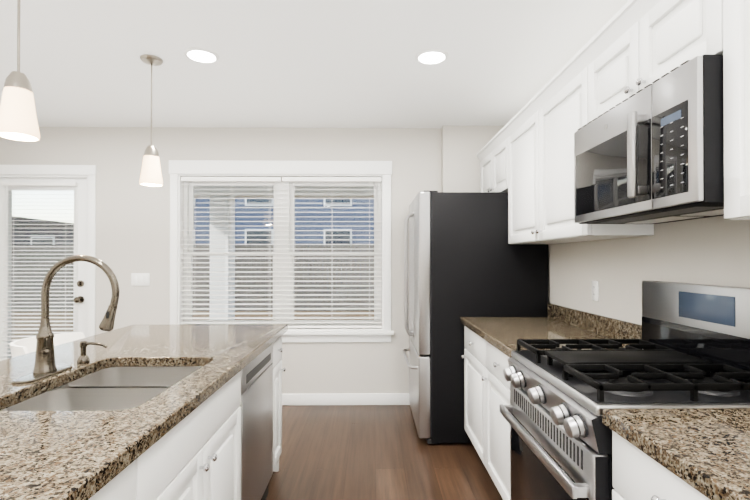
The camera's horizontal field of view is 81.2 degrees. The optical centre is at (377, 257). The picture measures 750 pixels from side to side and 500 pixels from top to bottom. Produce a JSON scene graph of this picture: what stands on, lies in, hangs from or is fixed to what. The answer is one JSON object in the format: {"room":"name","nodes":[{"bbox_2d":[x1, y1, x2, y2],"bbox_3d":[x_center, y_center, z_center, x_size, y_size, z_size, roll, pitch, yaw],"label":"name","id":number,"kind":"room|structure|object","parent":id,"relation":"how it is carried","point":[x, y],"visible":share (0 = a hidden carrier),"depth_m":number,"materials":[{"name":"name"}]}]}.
{"room":"kitchen","nodes":[
{"label":"kitchen","id":0,"kind":"room"},
{"bbox_2d":[0,127,440,393],"bbox_3d":[-1.199,0.082,4.079,4.860,2.540,0.150,0,0,-1],"label":"wall","id":1,"kind":"structure","parent":0,"point":[132,225],"depth_m":4.00,"materials":[{"name":"grey paint"}]},
{"bbox_2d":[0,178,86,360],"bbox_3d":[-3.082,0.305,3.990,0.861,2.061,0.124,0,0,-1],"label":"patio door","id":2,"kind":"structure","parent":1,"relation":"in","point":[8,186],"depth_m":4.01,"materials":[{"name":"white wood"}]},
{"bbox_2d":[0,165,96,336],"bbox_3d":[-3.079,0.258,4.036,1.046,2.192,0.163,0,0,-1],"label":"door frame","id":3,"kind":"structure","parent":1,"relation":"attached to","point":[89,172],"depth_m":3.97,"materials":[{"name":"white painted wood"}]},
{"bbox_2d":[131,273,149,285],"bbox_3d":[-2.158,0.202,3.985,0.164,0.114,0.008,0,0,-1],"label":"switch plate","id":4,"kind":"object","parent":1,"relation":"attached to","point":[140,279],"visible":1,"depth_m":3.98,"materials":[{"name":"white plastic"}]},
{"bbox_2d":[169,160,393,341],"bbox_3d":[-0.881,-0.053,4.058,2.065,1.660,0.198,0,0,-1],"label":"window unit","id":5,"kind":"structure","parent":1,"relation":"in","point":[189,198],"depth_m":4.06,"materials":[{"name":"white wood"}]},
{"bbox_2d":[181,177,381,327],"bbox_3d":[-0.881,-0.044,4.048,1.841,1.392,0.060,0,0,-1],"label":"window blinds","id":6,"kind":"object","parent":5,"relation":"attached to","point":[281,179],"visible":0.83,"depth_m":4.03,"materials":[{"name":"white plastic"}]},
{"bbox_2d":[282,393,409,404],"bbox_3d":[-0.983,1.299,3.990,3.150,0.105,0.020,0,0,-1],"label":"baseboard","id":7,"kind":"structure","parent":1,"relation":"attached to","point":[355,399],"depth_m":3.98,"materials":[{"name":"white"}]},
{"bbox_2d":[0,0,628,127],"bbox_3d":[-1.149,-1.234,0.251,5.160,0.050,7.820,0,0,-1],"label":"ceiling","id":8,"kind":"structure","parent":0,"point":[317,64],"depth_m":2.63,"materials":[{"name":"white paint"}]},
{"bbox_2d":[0,0,39,140],"bbox_3d":[-1.317,-0.821,1.607,0.128,0.759,0.128,0,0,-1],"label":"pendant light","id":9,"kind":"object","parent":8,"relation":"hanging from","point":[18,120],"visible":1,"depth_m":1.58,"materials":[{"name":"white glass"}]},
{"bbox_2d":[139,54,162,186],"bbox_3d":[-1.360,-0.815,2.636,0.128,0.759,0.128,0,0,-1],"label":"pendant light","id":10,"kind":"object","parent":8,"relation":"hanging from","point":[151,175],"visible":1,"depth_m":2.60,"materials":[{"name":"white glass"}]},
{"bbox_2d":[184,48,218,63],"bbox_3d":[-1.040,-1.191,2.593,0.196,0.009,0.196,0,0,-1],"label":"recessed light","id":11,"kind":"object","parent":8,"relation":"in","point":[203,55],"visible":1,"depth_m":2.58,"materials":[{"name":"white plastic"}]},
{"bbox_2d":[415,49,447,64],"bbox_3d":[0.325,-1.191,2.611,0.196,0.009,0.196,0,0,-1],"label":"recessed light","id":12,"kind":"object","parent":8,"relation":"in","point":[431,56],"visible":1,"depth_m":2.60,"materials":[{"name":"white plastic"}]},
{"bbox_2d":[266,405,502,499],"bbox_3d":[-1.149,1.356,0.237,5.160,0.050,7.820,0,0,-1],"label":"floor","id":13,"kind":"structure","parent":0,"point":[357,452],"depth_m":2.89,"materials":[{"name":"brown wood"}]},
{"bbox_2d":[10,332,84,357],"bbox_3d":[-1.577,0.880,2.234,0.476,0.927,0.430,0,0,-1],"label":"counter stool","id":14,"kind":"object","parent":13,"relation":"on","point":[22,346],"visible":0.08,"depth_m":2.27,"materials":[{"name":"plastic"},{"name":"metal"}]},
{"bbox_2d":[57,336,285,499],"bbox_3d":[-0.874,0.895,0.832,0.665,0.878,3.858,0,0,-1],"label":"kitchen island","id":15,"kind":"object","parent":13,"relation":"on","point":[195,454],"visible":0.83,"depth_m":1.45,"materials":[{"name":"white wood"}]},
{"bbox_2d":[0,324,287,499],"bbox_3d":[-1.029,0.434,0.829,0.975,0.040,3.890,0,0,-1],"label":"island countertop","id":16,"kind":"structure","parent":15,"relation":"on","point":[66,455],"depth_m":1.20,"materials":[{"name":"stone"}]},
{"bbox_2d":[11,255,119,383],"bbox_3d":[-1.073,0.204,1.559,0.298,0.427,0.240,0,0,-1],"label":"faucet","id":17,"kind":"object","parent":16,"relation":"on","point":[45,365],"visible":1,"depth_m":1.55,"materials":[{"name":"silver metal"}]},
{"bbox_2d":[77,340,106,363],"bbox_3d":[-1.127,0.374,1.733,0.114,0.088,0.042,0,0,-1],"label":"soap dispenser","id":18,"kind":"object","parent":16,"relation":"on","point":[83,358],"visible":1,"depth_m":1.72,"materials":[{"name":"silver metal"}]},
{"bbox_2d":[1,366,202,410],"bbox_3d":[-0.898,0.565,1.515,0.511,0.209,0.706,0,0,-1],"label":"sink","id":19,"kind":"object","parent":16,"relation":"in","point":[116,388],"visible":0.1,"depth_m":1.54,"materials":[{"name":"silver metal"}]},
{"bbox_2d":[240,344,272,499],"bbox_3d":[-0.891,0.902,2.183,0.608,0.872,0.596,0,0,-1],"label":"dishwasher","id":20,"kind":"object","parent":15,"relation":"in","point":[256,405],"visible":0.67,"depth_m":2.14,"materials":[{"name":"grey metal"}]},
{"bbox_2d":[403,191,547,443],"bbox_3d":[0.721,0.435,3.527,1.004,1.829,0.792,0,0,-1],"label":"fridge","id":21,"kind":"object","parent":13,"relation":"on","point":[466,259],"visible":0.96,"depth_m":3.13,"materials":[{"name":"black metal"}]},
{"bbox_2d":[461,326,510,499],"bbox_3d":[0.920,0.905,2.547,0.651,0.878,1.150,0,0,-1],"label":"base cabinet","id":22,"kind":"object","parent":13,"relation":"on","point":[486,395],"visible":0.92,"depth_m":2.48,"materials":[{"name":"white wood"}]},
{"bbox_2d":[461,303,641,357],"bbox_3d":[0.924,0.394,2.550,0.645,0.140,1.152,0,0,-1],"label":"countertop","id":23,"kind":"structure","parent":22,"relation":"on","point":[502,334],"depth_m":2.50,"materials":[{"name":"stone"}]},
{"bbox_2d":[499,281,749,499],"bbox_3d":[0.901,0.721,1.590,0.712,1.235,0.750,0,0,-1],"label":"range","id":24,"kind":"object","parent":13,"relation":"on","point":[690,348],"visible":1,"depth_m":1.50,"materials":[{"name":"silver metal"}]},
{"bbox_2d":[612,430,709,499],"bbox_3d":[0.957,0.896,0.953,0.620,0.878,0.508,0,0,-1],"label":"base cabinet","id":25,"kind":"object","parent":13,"relation":"on","point":[637,474],"visible":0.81,"depth_m":1.04,"materials":[{"name":"white wood"}]},
{"bbox_2d":[602,408,749,499],"bbox_3d":[0.956,0.380,0.060,0.645,0.140,2.301,0,0,-1],"label":"countertop","id":26,"kind":"structure","parent":25,"relation":"on","point":[705,452],"depth_m":0.99,"materials":[{"name":"stone"}]},
{"bbox_2d":[441,125,503,191],"bbox_3d":[0.912,0.082,3.986,0.640,2.540,0.090,0,0,-1],"label":"wall","id":27,"kind":"structure","parent":0,"point":[462,147],"depth_m":3.94,"materials":[{"name":"grey paint"}]},
{"bbox_2d":[548,215,749,324],"bbox_3d":[1.356,0.061,0.277,0.150,2.540,7.820,0,0,-1],"label":"wall","id":28,"kind":"structure","parent":0,"point":[715,250],"depth_m":2.08,"materials":[{"name":"grey paint"}]},
{"bbox_2d":[480,124,507,191],"bbox_3d":[1.082,-0.711,3.538,0.302,0.440,0.800,0,0,-1],"label":"upper cabinet","id":29,"kind":"object","parent":28,"relation":"attached to","point":[494,155],"depth_m":3.44,"materials":[{"name":"white wood"}]},
{"bbox_2d":[508,48,653,243],"bbox_3d":[1.095,-0.516,2.560,0.302,0.840,1.155,0,0,-1],"label":"upper cabinet","id":30,"kind":"object","parent":28,"relation":"attached to","point":[525,153],"depth_m":2.39,"materials":[{"name":"white wood"}]},
{"bbox_2d":[592,281,598,300],"bbox_3d":[1.246,0.192,2.505,0.008,0.114,0.070,0,0,-1],"label":"electrical outlet plate","id":31,"kind":"object","parent":28,"relation":"attached to","point":[595,290],"visible":1,"depth_m":2.49,"materials":[{"name":"white plastic"}]},
{"bbox_2d":[584,0,719,124],"bbox_3d":[1.108,-0.758,1.604,0.302,0.368,0.760,0,0,-1],"label":"upper cabinet","id":32,"kind":"object","parent":28,"relation":"attached to","point":[645,40],"depth_m":1.57,"materials":[{"name":"white wood"}]},
{"bbox_2d":[574,54,723,223],"bbox_3d":[1.047,-0.359,1.599,0.424,0.419,0.745,0,0,-1],"label":"microwave","id":33,"kind":"object","parent":32,"relation":"attached to","point":[653,153],"visible":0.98,"depth_m":1.41,"materials":[{"name":"silver metal"}]},
{"bbox_2d":[720,0,749,219],"bbox_3d":[1.119,-0.526,0.741,0.302,0.840,0.963,0,0,-1],"label":"upper cabinet","id":34,"kind":"object","parent":28,"relation":"attached to","point":[734,14],"depth_m":1.17,"materials":[{"name":"white wood"}]},
{"label":"outside","id":35,"kind":"structure","parent":0,"visible":0},
{"bbox_2d":[11,186,373,357],"bbox_3d":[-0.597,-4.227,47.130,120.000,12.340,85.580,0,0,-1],"label":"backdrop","id":36,"kind":"structure","parent":35,"point":[262,215],"depth_m":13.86,"materials":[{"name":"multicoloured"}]}
]}

